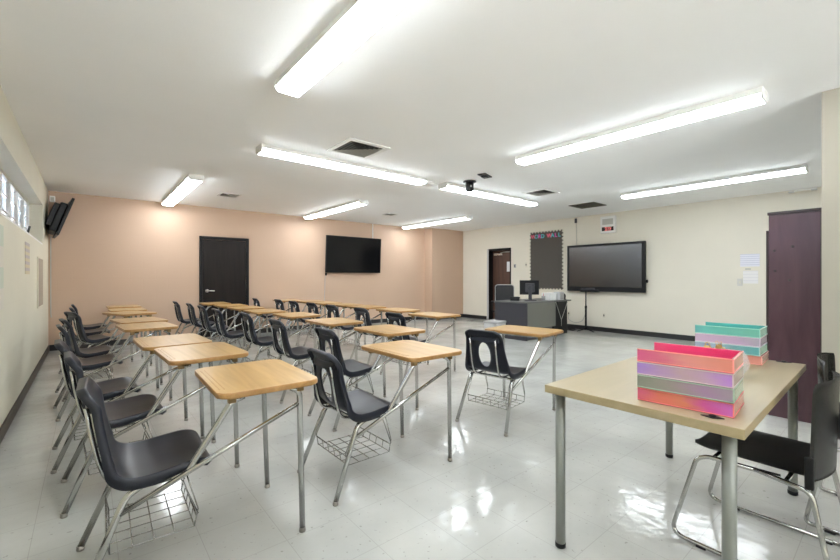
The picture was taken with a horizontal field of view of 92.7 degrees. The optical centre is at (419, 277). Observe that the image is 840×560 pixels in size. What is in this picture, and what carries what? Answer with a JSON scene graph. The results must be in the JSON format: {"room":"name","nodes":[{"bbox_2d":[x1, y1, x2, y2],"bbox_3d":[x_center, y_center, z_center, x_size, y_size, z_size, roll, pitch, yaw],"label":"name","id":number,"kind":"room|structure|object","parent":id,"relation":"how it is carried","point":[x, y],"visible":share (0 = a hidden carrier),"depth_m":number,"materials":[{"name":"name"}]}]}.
{"room":"classroom","nodes":[
{"label":"classroom","id":0,"kind":"room"},
{"bbox_2d":[0,85,47,426],"bbox_3d":[-1.933,-0.116,1.381,0.200,2.671,13.594,0,0,-40],"label":"wall","id":1,"kind":"structure","parent":0,"point":[23,325],"depth_m":3.92,"materials":[{"name":"beige paint"}]},
{"bbox_2d":[0,224,3,309],"bbox_3d":[-3.053,-0.080,2.893,0.004,0.640,0.550,0,0,-40],"label":"poster","id":2,"kind":"object","parent":1,"relation":"attached to","point":[1,226],"visible":1,"depth_m":3.03,"materials":[{"name":"white paper"}]},
{"bbox_2d":[0,168,42,244],"bbox_3d":[-1.742,-0.770,1.154,0.195,0.580,12.000,0,0,-40],"label":"window","id":3,"kind":"structure","parent":1,"relation":"in","point":[14,207],"depth_m":4.63,"materials":[{"name":"white glass"}]},
{"bbox_2d":[0,345,48,443],"bbox_3d":[-1.851,1.170,1.450,0.014,0.100,13.594,0,0,-40],"label":"baseboard","id":4,"kind":"structure","parent":1,"relation":"attached to","point":[8,420],"depth_m":3.78,"materials":[{"name":"brown plastic"}]},
{"bbox_2d":[25,242,29,273],"bbox_3d":[-4.258,-0.210,4.348,0.004,0.340,0.410,0,0,-40],"label":"chart","id":5,"kind":"object","parent":1,"relation":"attached to","point":[27,245],"visible":1,"depth_m":4.34,"materials":[{"name":"beige paper"}]},
{"bbox_2d":[37,257,42,307],"bbox_3d":[-5.169,0.060,5.457,0.016,0.670,0.750,0,0,-40],"label":"wall panel","id":6,"kind":"object","parent":1,"relation":"attached to","point":[39,260],"visible":1,"depth_m":5.33,"materials":[{"name":"beige"}]},
{"bbox_2d":[45,198,74,237],"bbox_3d":[-5.803,-0.955,6.433,0.760,0.597,0.339,0,0,44],"label":"television","id":7,"kind":"object","parent":1,"relation":"attached to","point":[57,216],"visible":0.88,"depth_m":6.18,"materials":[{"name":"black plastic"}]},
{"bbox_2d":[48,191,423,344],"bbox_3d":[-2.673,-0.116,9.725,9.707,2.671,0.200,0,0,-40],"label":"wall","id":8,"kind":"structure","parent":0,"point":[107,251],"depth_m":7.97,"materials":[{"name":"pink paint"}]},
{"bbox_2d":[50,236,51,316],"bbox_3d":[-6.150,-0.019,6.683,0.026,1.361,0.016,0,0,-40],"label":"cord","id":9,"kind":"object","parent":8,"relation":"attached to","point":[50,236],"visible":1,"depth_m":6.67,"materials":[{"name":"beige plastic"}]},
{"bbox_2d":[50,196,54,201],"bbox_3d":[-6.131,-1.315,6.687,0.068,0.100,0.063,0,0,-40],"label":"wall speaker","id":10,"kind":"object","parent":8,"relation":"attached to","point":[52,198],"visible":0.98,"depth_m":6.66,"materials":[{"name":"white plastic"}]},
{"bbox_2d":[199,236,248,336],"bbox_3d":[-4.072,0.185,8.383,0.960,2.070,0.081,0,0,-40],"label":"door","id":11,"kind":"structure","parent":8,"relation":"in","point":[223,264],"depth_m":8.39,"materials":[{"name":"black wood"}]},
{"bbox_2d":[49,317,423,350],"bbox_3d":[-3.020,1.170,9.299,8.201,0.100,0.014,0,0,-40],"label":"baseboard","id":12,"kind":"structure","parent":8,"relation":"attached to","point":[121,342],"depth_m":8.83,"materials":[{"name":"black plastic"}]},
{"bbox_2d":[325,235,380,272],"bbox_3d":[-1.693,-0.589,10.317,1.600,0.920,0.126,0,0,-40],"label":"television","id":13,"kind":"object","parent":8,"relation":"attached to","point":[344,254],"visible":1,"depth_m":10.24,"materials":[{"name":"black plastic"}]},
{"bbox_2d":[0,0,839,230],"bbox_3d":[1.798,-1.501,4.603,10.057,0.100,13.794,0,0,-40],"label":"ceiling","id":14,"kind":"structure","parent":0,"point":[126,99],"depth_m":3.24,"materials":[{"name":"paint"}]},
{"bbox_2d":[162,173,203,205],"bbox_3d":[-3.965,-1.409,6.624,0.206,0.085,2.600,0,0,-40],"label":"ceiling light","id":15,"kind":"object","parent":14,"relation":"attached to","point":[190,181],"visible":1,"depth_m":6.21,"materials":[{"name":"white plastic"}]},
{"bbox_2d":[217,192,241,197],"bbox_3d":[-3.320,-1.443,6.989,0.330,0.016,0.330,0,0,-40],"label":"ceiling vent","id":16,"kind":"object","parent":14,"relation":"in","point":[225,194],"visible":1,"depth_m":6.99,"materials":[{"name":"grey metal"}]},
{"bbox_2d":[304,199,368,218],"bbox_3d":[-1.825,-1.409,8.383,0.206,0.085,2.460,0,0,-40],"label":"ceiling light","id":17,"kind":"object","parent":14,"relation":"attached to","point":[360,202],"visible":1,"depth_m":8.09,"materials":[{"name":"white plastic"}]},
{"bbox_2d":[256,143,426,185],"bbox_3d":[-0.863,-1.409,5.129,2.340,0.085,0.206,0,0,-40],"label":"ceiling light","id":18,"kind":"object","parent":14,"relation":"attached to","point":[261,149],"visible":1,"depth_m":4.90,"materials":[{"name":"white plastic"}]},
{"bbox_2d":[274,0,411,97],"bbox_3d":[-0.146,-1.409,1.983,0.206,0.085,2.640,0,0,-40],"label":"ceiling light","id":19,"kind":"object","parent":14,"relation":"attached to","point":[359,19],"visible":1,"depth_m":2.33,"materials":[{"name":"white plastic"}]},
{"bbox_2d":[326,137,390,158],"bbox_3d":[-0.694,-1.443,4.503,0.524,0.016,0.524,0,0,-40],"label":"ceiling vent","id":20,"kind":"object","parent":14,"relation":"in","point":[352,147],"visible":1,"depth_m":4.49,"materials":[{"name":"grey metal"}]},
{"bbox_2d":[382,213,397,215],"bbox_3d":[-0.677,-1.443,9.114,0.260,0.016,0.260,0,0,-40],"label":"ceiling vent","id":21,"kind":"object","parent":14,"relation":"in","point":[389,214],"visible":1,"depth_m":9.10,"materials":[{"name":"grey metal"}]},
{"bbox_2d":[422,181,436,186],"bbox_3d":[0.117,-1.426,6.071,0.400,0.050,0.140,0,0,-40],"label":"junction box","id":22,"kind":"object","parent":14,"relation":"attached to","point":[429,183],"visible":0.71,"depth_m":6.03,"materials":[{"name":"white plastic"}]},
{"bbox_2d":[402,215,471,228],"bbox_3d":[0.360,-1.409,10.259,0.206,0.085,2.460,0,0,-40],"label":"ceiling light","id":23,"kind":"object","parent":14,"relation":"attached to","point":[464,217],"visible":1,"depth_m":10.04,"materials":[{"name":"white plastic"}]},
{"bbox_2d":[463,180,475,191],"bbox_3d":[0.744,-1.371,6.019,0.200,0.160,0.200,0,0,-40],"label":"ceiling camera","id":24,"kind":"object","parent":14,"relation":"attached to","point":[469,184],"visible":1,"depth_m":5.97,"materials":[{"name":"black plastic"}]},
{"bbox_2d":[477,173,491,178],"bbox_3d":[0.917,-1.433,5.669,0.120,0.035,0.240,0,0,33],"label":"mounting plate","id":25,"kind":"object","parent":14,"relation":"attached to","point":[482,175],"visible":1,"depth_m":5.62,"materials":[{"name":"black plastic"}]},
{"bbox_2d":[438,182,537,206],"bbox_3d":[1.251,-1.409,6.880,2.360,0.085,0.206,0,0,-40],"label":"ceiling light","id":26,"kind":"object","parent":14,"relation":"attached to","point":[448,186],"visible":1,"depth_m":6.71,"materials":[{"name":"white plastic"}]},
{"bbox_2d":[522,188,559,196],"bbox_3d":[2.046,-1.443,6.799,0.450,0.016,0.450,0,0,-40],"label":"ceiling vent","id":27,"kind":"object","parent":14,"relation":"in","point":[540,192],"visible":1,"depth_m":6.80,"materials":[{"name":"grey metal"}]},
{"bbox_2d":[569,202,605,208],"bbox_3d":[3.345,-1.445,8.005,0.520,0.012,0.520,0,0,-40],"label":"ceiling vent","id":28,"kind":"object","parent":14,"relation":"in","point":[590,204],"visible":1,"depth_m":7.98,"materials":[{"name":"grey metal"}]},
{"bbox_2d":[515,86,767,165],"bbox_3d":[1.937,-1.409,3.968,0.206,0.085,2.280,0,0,-40],"label":"ceiling light","id":29,"kind":"object","parent":14,"relation":"attached to","point":[756,96],"visible":1,"depth_m":3.63,"materials":[{"name":"white plastic"}]},
{"bbox_2d":[621,164,808,198],"bbox_3d":[4.239,-1.409,6.032,0.206,0.085,2.300,0,0,-40],"label":"ceiling light","id":30,"kind":"object","parent":14,"relation":"attached to","point":[802,168],"visible":1,"depth_m":5.79,"materials":[{"name":"white plastic"}]},
{"bbox_2d":[788,187,816,192],"bbox_3d":[6.226,-1.426,6.522,0.090,0.050,0.340,0,0,-40],"label":"sensor","id":31,"kind":"object","parent":14,"relation":"attached to","point":[812,188],"visible":1,"depth_m":6.52,"materials":[{"name":"white plastic"}]},
{"bbox_2d":[0,317,839,559],"bbox_3d":[1.798,1.250,4.603,10.057,0.060,13.794,0,0,-40],"label":"floor","id":32,"kind":"structure","parent":0,"point":[495,499],"depth_m":2.42,"materials":[{"name":"tile"}]},
{"bbox_2d":[71,304,140,346],"bbox_3d":[-5.201,0.822,6.640,0.908,0.796,0.616,0,0,-42],"label":"student desk","id":33,"kind":"object","parent":32,"relation":"on","point":[98,325],"visible":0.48,"depth_m":6.51,"materials":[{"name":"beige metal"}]},
{"bbox_2d":[58,311,156,373],"bbox_3d":[-4.136,0.822,5.348,0.616,0.796,0.908,0,0,30],"label":"student desk","id":34,"kind":"object","parent":32,"relation":"on","point":[81,336],"visible":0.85,"depth_m":5.18,"materials":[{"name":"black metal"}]},
{"bbox_2d":[69,307,146,358],"bbox_3d":[-4.652,0.822,5.978,0.908,0.796,0.616,0,0,-42],"label":"student desk","id":35,"kind":"object","parent":32,"relation":"on","point":[98,330],"visible":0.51,"depth_m":5.89,"materials":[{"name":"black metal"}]},
{"bbox_2d":[55,317,167,401],"bbox_3d":[-3.382,0.822,4.425,0.616,0.796,0.908,0,0,41],"label":"student desk","id":36,"kind":"object","parent":32,"relation":"on","point":[103,349],"visible":0.73,"depth_m":4.29,"materials":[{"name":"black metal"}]},
{"bbox_2d":[87,366,112,379],"bbox_3d":[-3.528,0.938,4.295,0.376,0.238,0.317,0,0,41],"label":"basket","id":37,"kind":"object","parent":36,"relation":"on","point":[111,366],"depth_m":4.29,"materials":[{"name":"silver metal"}]},
{"bbox_2d":[53,322,178,421],"bbox_3d":[-2.920,0.822,3.871,0.908,0.796,0.616,0,0,-45],"label":"student desk","id":38,"kind":"object","parent":32,"relation":"on","point":[102,362],"visible":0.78,"depth_m":3.76,"materials":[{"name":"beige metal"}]},
{"bbox_2d":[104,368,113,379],"bbox_3d":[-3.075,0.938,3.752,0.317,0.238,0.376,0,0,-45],"label":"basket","id":39,"kind":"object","parent":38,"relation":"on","point":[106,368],"depth_m":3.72,"materials":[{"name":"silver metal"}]},
{"bbox_2d":[50,333,211,473],"bbox_3d":[-2.099,0.822,2.951,0.908,0.796,0.616,0,0,-42],"label":"student desk","id":40,"kind":"object","parent":32,"relation":"on","point":[114,389],"visible":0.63,"depth_m":2.86,"materials":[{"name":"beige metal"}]},
{"bbox_2d":[71,398,129,440],"bbox_3d":[-2.260,0.938,2.840,0.317,0.238,0.376,0,0,-42],"label":"basket","id":41,"kind":"object","parent":40,"relation":"on","point":[74,409],"depth_m":2.84,"materials":[{"name":"silver metal"}]},
{"bbox_2d":[60,342,248,518],"bbox_3d":[-1.627,0.822,2.491,0.908,0.796,0.616,0,0,-42],"label":"student desk","id":42,"kind":"object","parent":32,"relation":"on","point":[134,411],"visible":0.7,"depth_m":2.39,"materials":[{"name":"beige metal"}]},
{"bbox_2d":[83,422,152,474],"bbox_3d":[-1.788,0.938,2.380,0.317,0.238,0.376,0,0,-42],"label":"basket","id":43,"kind":"object","parent":42,"relation":"on","point":[85,436],"depth_m":2.37,"materials":[{"name":"silver metal"}]},
{"bbox_2d":[76,359,317,559],"bbox_3d":[-1.018,0.822,1.864,0.908,0.796,0.616,0,0,-38],"label":"student desk","id":44,"kind":"object","parent":32,"relation":"on","point":[132,467],"visible":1,"depth_m":1.76,"materials":[{"name":"black plastic"}]},
{"bbox_2d":[105,476,198,554],"bbox_3d":[-1.185,0.938,1.763,0.317,0.238,0.376,0,0,-38],"label":"basket","id":45,"kind":"object","parent":44,"relation":"on","point":[107,520],"depth_m":1.73,"materials":[{"name":"silver metal"}]},
{"bbox_2d":[173,301,230,341],"bbox_3d":[-4.101,0.822,7.506,0.908,0.796,0.616,0,0,-40],"label":"student desk","id":46,"kind":"object","parent":32,"relation":"on","point":[177,308],"visible":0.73,"depth_m":7.36,"materials":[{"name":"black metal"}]},
{"bbox_2d":[186,303,247,347],"bbox_3d":[-3.529,0.822,6.941,0.908,0.796,0.616,0,0,-40],"label":"student desk","id":47,"kind":"object","parent":32,"relation":"on","point":[191,311],"visible":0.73,"depth_m":6.80,"materials":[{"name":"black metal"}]},
{"bbox_2d":[197,305,264,353],"bbox_3d":[-3.021,0.822,6.375,0.908,0.796,0.616,0,0,-40],"label":"student desk","id":48,"kind":"object","parent":32,"relation":"on","point":[204,319],"visible":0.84,"depth_m":6.23,"materials":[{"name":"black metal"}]},
{"bbox_2d":[208,308,285,365],"bbox_3d":[-2.470,0.822,5.740,0.908,0.796,0.616,0,0,-40],"label":"student desk","id":49,"kind":"object","parent":32,"relation":"on","point":[222,331],"visible":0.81,"depth_m":5.60,"materials":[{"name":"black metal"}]},
{"bbox_2d":[252,298,295,336],"bbox_3d":[-3.087,0.822,8.566,0.908,0.796,0.616,0,0,-36],"label":"student desk","id":50,"kind":"object","parent":32,"relation":"on","point":[256,301],"visible":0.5,"depth_m":8.41,"materials":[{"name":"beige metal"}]},
{"bbox_2d":[239,312,320,363],"bbox_3d":[-1.809,0.822,5.132,0.908,0.796,0.616,0,0,-40],"label":"student desk","id":51,"kind":"object","parent":32,"relation":"on","point":[264,341],"visible":0.82,"depth_m":5.01,"materials":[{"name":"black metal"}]},
{"bbox_2d":[245,344,280,361],"bbox_3d":[-1.974,0.938,5.027,0.317,0.238,0.376,0,0,-40],"label":"basket","id":52,"kind":"object","parent":51,"relation":"on","point":[248,346],"depth_m":4.96,"materials":[{"name":"silver metal"}]},
{"bbox_2d":[274,299,322,332],"bbox_3d":[-2.488,0.822,8.193,0.908,0.796,0.616,0,0,-40],"label":"student desk","id":53,"kind":"object","parent":32,"relation":"on","point":[279,302],"visible":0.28,"depth_m":8.04,"materials":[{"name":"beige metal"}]},
{"bbox_2d":[288,301,340,345],"bbox_3d":[-2.026,0.822,7.666,0.908,0.796,0.616,0,0,-40],"label":"student desk","id":54,"kind":"object","parent":32,"relation":"on","point":[294,304],"visible":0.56,"depth_m":7.52,"materials":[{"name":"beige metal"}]},
{"bbox_2d":[292,322,313,335],"bbox_3d":[-2.191,0.938,7.561,0.317,0.238,0.376,0,0,-40],"label":"basket","id":55,"kind":"object","parent":54,"relation":"on","point":[294,322],"depth_m":7.46,"materials":[{"name":"silver metal"}]},
{"bbox_2d":[268,317,363,403],"bbox_3d":[-1.148,0.822,4.342,0.908,0.796,0.616,0,0,-40],"label":"student desk","id":56,"kind":"object","parent":32,"relation":"on","point":[298,353],"visible":0.85,"depth_m":4.20,"materials":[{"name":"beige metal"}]},
{"bbox_2d":[303,302,362,348],"bbox_3d":[-1.544,0.822,7.131,0.908,0.796,0.616,0,0,-40],"label":"student desk","id":57,"kind":"object","parent":32,"relation":"on","point":[313,306],"visible":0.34,"depth_m":7.01,"materials":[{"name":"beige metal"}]},
{"bbox_2d":[325,304,386,346],"bbox_3d":[-1.083,0.822,6.591,0.908,0.796,0.616,0,0,-40],"label":"student desk","id":58,"kind":"object","parent":32,"relation":"on","point":[333,308],"visible":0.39,"depth_m":6.45,"materials":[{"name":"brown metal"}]},
{"bbox_2d":[340,335,354,345],"bbox_3d":[-1.248,0.938,6.485,0.317,0.238,0.376,0,0,-40],"label":"basket","id":59,"kind":"object","parent":58,"relation":"on","point":[342,335],"depth_m":6.49,"materials":[{"name":"silver metal"}]},
{"bbox_2d":[307,324,425,431],"bbox_3d":[-0.477,0.822,3.625,0.908,0.796,0.616,0,0,-40],"label":"student desk","id":60,"kind":"object","parent":32,"relation":"on","point":[352,368],"visible":0.71,"depth_m":3.49,"materials":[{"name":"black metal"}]},
{"bbox_2d":[323,375,373,396],"bbox_3d":[-0.641,0.938,3.520,0.317,0.238,0.376,0,0,-40],"label":"basket","id":61,"kind":"object","parent":60,"relation":"on","point":[324,376],"depth_m":3.47,"materials":[{"name":"silver metal"}]},
{"bbox_2d":[297,340,461,506],"bbox_3d":[-0.251,0.822,2.592,0.908,0.796,0.616,0,0,-40],"label":"student desk","id":62,"kind":"object","parent":32,"relation":"on","point":[361,406],"visible":0.98,"depth_m":2.46,"materials":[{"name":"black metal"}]},
{"bbox_2d":[316,408,390,464],"bbox_3d":[-0.415,0.938,2.487,0.317,0.238,0.376,0,0,-40],"label":"basket","id":63,"kind":"object","parent":62,"relation":"on","point":[322,414],"depth_m":2.47,"materials":[{"name":"silver metal"}]},
{"bbox_2d":[350,307,420,364],"bbox_3d":[-0.519,0.822,5.941,0.908,0.796,0.616,0,0,-40],"label":"student desk","id":64,"kind":"object","parent":32,"relation":"on","point":[364,312],"visible":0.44,"depth_m":5.79,"materials":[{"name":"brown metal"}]},
{"bbox_2d":[380,312,460,378],"bbox_3d":[0.005,0.822,5.152,0.908,0.796,0.616,0,0,-41],"label":"student desk","id":65,"kind":"object","parent":32,"relation":"on","point":[391,317],"visible":0.59,"depth_m":5.04,"materials":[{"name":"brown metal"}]},
{"bbox_2d":[483,320,505,335],"bbox_3d":[1.408,1.012,7.493,0.338,0.415,0.350,0,0,40],"label":"storage bin","id":66,"kind":"object","parent":32,"relation":"on","point":[488,323],"visible":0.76,"depth_m":7.39,"materials":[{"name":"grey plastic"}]},
{"bbox_2d":[491,284,513,311],"bbox_3d":[1.935,0.686,9.148,0.620,1.067,0.548,0,0,10],"label":"office chair","id":67,"kind":"object","parent":32,"relation":"on","point":[502,291],"visible":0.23,"depth_m":9.35,"materials":[{"name":"black plastic"}]},
{"bbox_2d":[455,325,563,436],"bbox_3d":[0.800,0.822,3.555,0.616,0.796,0.909,0,0,42],"label":"student desk","id":68,"kind":"object","parent":32,"relation":"on","point":[491,336],"visible":1,"depth_m":3.38,"materials":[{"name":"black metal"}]},
{"bbox_2d":[468,371,524,409],"bbox_3d":[0.652,0.938,3.429,0.376,0.238,0.317,0,0,42],"label":"basket","id":69,"kind":"object","parent":68,"relation":"on","point":[472,372],"depth_m":3.40,"materials":[{"name":"silver metal"}]},
{"bbox_2d":[494,298,570,340],"bbox_3d":[2.404,0.846,8.498,1.600,0.748,0.820,0,0,-40],"label":"desk","id":70,"kind":"object","parent":32,"relation":"on","point":[552,314],"visible":0.74,"depth_m":8.06,"materials":[{"name":"grey metal"}]},
{"bbox_2d":[510,297,519,300],"bbox_3d":[1.985,0.429,8.346,0.213,0.084,0.200,0,0,22],"label":"desk phone","id":71,"kind":"object","parent":70,"relation":"on","point":[511,298],"visible":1,"depth_m":8.26,"materials":[{"name":"black plastic"}]},
{"bbox_2d":[520,280,538,300],"bbox_3d":[2.291,0.262,8.342,0.400,0.420,0.180,0,0,0],"label":"monitor","id":72,"kind":"object","parent":70,"relation":"on","point":[527,287],"visible":1,"depth_m":8.38,"materials":[{"name":"black plastic"}]},
{"bbox_2d":[542,292,556,299],"bbox_3d":[2.749,0.394,8.537,0.248,0.155,0.208,0,0,-40],"label":"box","id":73,"kind":"object","parent":70,"relation":"on","point":[549,296],"visible":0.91,"depth_m":8.44,"materials":[{"name":"white"}]},
{"bbox_2d":[554,292,563,299],"bbox_3d":[2.984,0.387,8.613,0.170,0.170,0.154,0,0,-40],"label":"speaker","id":74,"kind":"object","parent":70,"relation":"on","point":[560,295],"visible":0.94,"depth_m":8.54},
{"bbox_2d":[578,288,598,331],"bbox_3d":[3.841,0.725,9.070,0.355,0.990,0.428,0,0,-40],"label":"stand","id":75,"kind":"object","parent":32,"relation":"on","point":[585,290],"visible":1,"depth_m":9.11,"materials":[{"name":"black metal"}]},
{"bbox_2d":[545,356,805,559],"bbox_3d":[1.369,0.853,2.040,1.496,0.734,0.720,0,0,-41],"label":"table","id":76,"kind":"object","parent":32,"relation":"on","point":[614,385],"visible":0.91,"depth_m":1.72,"materials":[{"name":"brown wood"}]},
{"bbox_2d":[637,387,743,418],"bbox_3d":[1.057,0.460,1.570,0.233,0.051,0.306,0,0,-45],"label":"tray","id":77,"kind":"object","parent":76,"relation":"on","point":[729,410],"visible":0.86,"depth_m":1.48,"materials":[{"name":"pink plastic"}]},
{"bbox_2d":[637,374,743,403],"bbox_3d":[1.054,0.409,1.568,0.233,0.051,0.306,0,0,-45],"label":"tray","id":78,"kind":"object","parent":77,"relation":"on","point":[727,395],"visible":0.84,"depth_m":1.47,"materials":[{"name":"grey"}]},
{"bbox_2d":[637,361,743,388],"bbox_3d":[1.054,0.357,1.568,0.233,0.051,0.306,0,0,-44],"label":"tray","id":79,"kind":"object","parent":78,"relation":"on","point":[719,379],"visible":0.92,"depth_m":1.47,"materials":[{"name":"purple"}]},
{"bbox_2d":[637,342,743,373],"bbox_3d":[1.054,0.306,1.568,0.233,0.051,0.306,0,0,-45],"label":"tray","id":80,"kind":"object","parent":79,"relation":"on","point":[695,357],"visible":1,"depth_m":1.53,"materials":[{"name":"pink plastic"}]},
{"bbox_2d":[700,414,723,418],"bbox_3d":[1.017,0.480,1.395,0.062,0.010,0.029,0,0,14],"label":"grommet","id":81,"kind":"object","parent":76,"relation":"on","point":[712,416],"visible":1,"depth_m":1.39,"materials":[{"name":"black plastic"}]},
{"bbox_2d":[743,351,768,365],"bbox_3d":[1.879,0.460,2.412,0.246,0.051,0.306,0,0,-43],"label":"tray","id":82,"kind":"object","parent":76,"relation":"on","point":[747,359],"visible":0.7,"depth_m":2.25,"materials":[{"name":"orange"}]},
{"bbox_2d":[695,341,767,355],"bbox_3d":[1.870,0.410,2.413,0.246,0.051,0.306,0,0,-42],"label":"tray","id":83,"kind":"object","parent":82,"relation":"on","point":[748,350],"visible":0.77,"depth_m":2.29,"materials":[{"name":"teal"}]},
{"bbox_2d":[695,333,766,346],"bbox_3d":[1.871,0.360,2.413,0.246,0.051,0.306,0,0,-42],"label":"tray","id":84,"kind":"object","parent":83,"relation":"on","point":[733,340],"visible":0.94,"depth_m":2.32,"materials":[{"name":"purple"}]},
{"bbox_2d":[695,322,766,337],"bbox_3d":[1.871,0.310,2.413,0.246,0.051,0.306,0,0,-42],"label":"tray","id":85,"kind":"object","parent":84,"relation":"on","point":[740,330],"visible":1,"depth_m":2.36,"materials":[{"name":"teal plastic"}]},
{"bbox_3d":[1.520,0.424,2.019,0.224,0.122,0.224,0,0,-40],"label":"bowl","id":86,"kind":"object","parent":76,"relation":"on","visible":0},
{"bbox_2d":[715,341,721,348],"bbox_3d":[1.518,0.340,2.037,0.028,0.035,0.027,0,0,-13],"label":"binder clip","id":87,"kind":"object","parent":86,"relation":"in","point":[718,346],"visible":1,"depth_m":2.03,"materials":[{"name":"gold metal"}]},
{"bbox_2d":[672,371,839,559],"bbox_3d":[1.563,0.811,1.841,0.526,0.817,0.555,0,0,-38],"label":"chair","id":88,"kind":"object","parent":32,"relation":"on","point":[816,460],"visible":0.91,"depth_m":1.68,"materials":[{"name":"black plastic"}]},
{"bbox_2d":[766,207,821,422],"bbox_3d":[3.562,0.320,3.362,0.470,1.800,0.942,0,0,-40],"label":"tall cabinet","id":89,"kind":"object","parent":32,"relation":"on","point":[793,237],"visible":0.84,"depth_m":3.43,"materials":[{"name":"brown wood"}]},
{"bbox_2d":[804,352,839,535],"bbox_3d":[2.272,0.811,1.934,0.526,0.817,0.555,0,0,-40],"label":"chair","id":90,"kind":"object","parent":32,"relation":"on","point":[825,361],"visible":0.42,"depth_m":2.05,"materials":[{"name":"black plastic"}]},
{"bbox_2d":[424,228,462,313],"bbox_3d":[0.737,-0.116,12.204,1.292,2.671,0.334,0,0,-40],"label":"wall","id":91,"kind":"structure","parent":0,"point":[443,248],"depth_m":11.96,"materials":[{"name":"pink paint"}]},
{"bbox_2d":[463,187,821,335],"bbox_3d":[5.536,-0.116,7.699,0.350,2.671,13.794,0,0,-40],"label":"wall","id":92,"kind":"structure","parent":0,"point":[693,250],"depth_m":8.04,"materials":[{"name":"beige paint"}]},
{"bbox_2d":[487,248,510,319],"bbox_3d":[2.327,0.193,11.473,0.247,2.055,0.860,0,0,-40],"label":"door","id":93,"kind":"structure","parent":92,"relation":"in","point":[498,260],"depth_m":11.68,"materials":[{"name":"black wood"}]},
{"bbox_2d":[530,229,562,289],"bbox_3d":[3.208,-0.450,10.216,0.020,1.482,0.964,0,0,-40],"label":"bulletin board","id":94,"kind":"object","parent":92,"relation":"attached to","point":[546,252],"visible":0.92,"depth_m":10.18,"materials":[{"name":"grey"}]},
{"bbox_2d":[575,218,576,244],"bbox_3d":[3.726,-1.095,9.586,0.030,0.650,0.051,0,0,-40],"label":"cable","id":95,"kind":"object","parent":92,"relation":"attached to","point":[575,218],"visible":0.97,"depth_m":9.57,"materials":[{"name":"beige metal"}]},
{"bbox_2d":[463,314,694,340],"bbox_3d":[5.570,1.170,7.372,0.014,0.100,13.246,0,0,-40],"label":"baseboard","id":96,"kind":"structure","parent":92,"relation":"attached to","point":[593,328],"depth_m":8.67,"materials":[{"name":"black plastic"}]},
{"bbox_2d":[567,241,647,292],"bbox_3d":[4.155,-0.230,9.000,0.114,1.080,1.790,0,0,-40],"label":"display","id":97,"kind":"object","parent":92,"relation":"attached to","point":[620,266],"visible":1,"depth_m":8.88,"materials":[{"name":"black plastic"}]},
{"bbox_2d":[600,215,615,233],"bbox_3d":[4.213,-1.190,8.971,0.066,0.380,0.340,0,0,-40],"label":"speaker","id":98,"kind":"object","parent":92,"relation":"attached to","point":[607,223],"visible":1,"depth_m":8.94},
{"bbox_2d":[602,218,612,224],"bbox_3d":[4.190,-1.255,8.952,0.004,0.130,0.240,0,0,-40],"label":"grille","id":99,"kind":"object","parent":98,"relation":"attached to","point":[605,221],"depth_m":8.95,"materials":[{"name":"silver metal"}]},
{"bbox_2d":[737,279,741,285],"bbox_3d":[5.729,0.080,7.181,0.014,0.130,0.075,0,0,-40],"label":"light switch","id":100,"kind":"object","parent":92,"relation":"attached to","point":[739,281],"visible":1,"depth_m":7.18,"materials":[{"name":"white plastic"}]},
{"bbox_2d":[740,254,759,266],"bbox_3d":[5.822,-0.310,7.077,0.004,0.220,0.270,0,0,-40],"label":"notice","id":101,"kind":"object","parent":92,"relation":"attached to","point":[746,260],"visible":1,"depth_m":7.08,"materials":[{"name":"white paper"}]},
{"bbox_2d":[743,271,757,283],"bbox_3d":[5.828,-0.013,7.069,0.004,0.225,0.210,0,0,-40],"label":"notice","id":102,"kind":"object","parent":92,"relation":"attached to","point":[750,277],"visible":1,"depth_m":7.07,"materials":[{"name":"white paper"}]},
{"bbox_2d":[822,88,839,401],"bbox_3d":[4.761,-0.116,1.289,0.150,2.671,4.910,0,0,-40],"label":"wall partition","id":103,"kind":"structure","parent":0,"point":[830,99],"depth_m":3.09,"materials":[{"name":"paint"}]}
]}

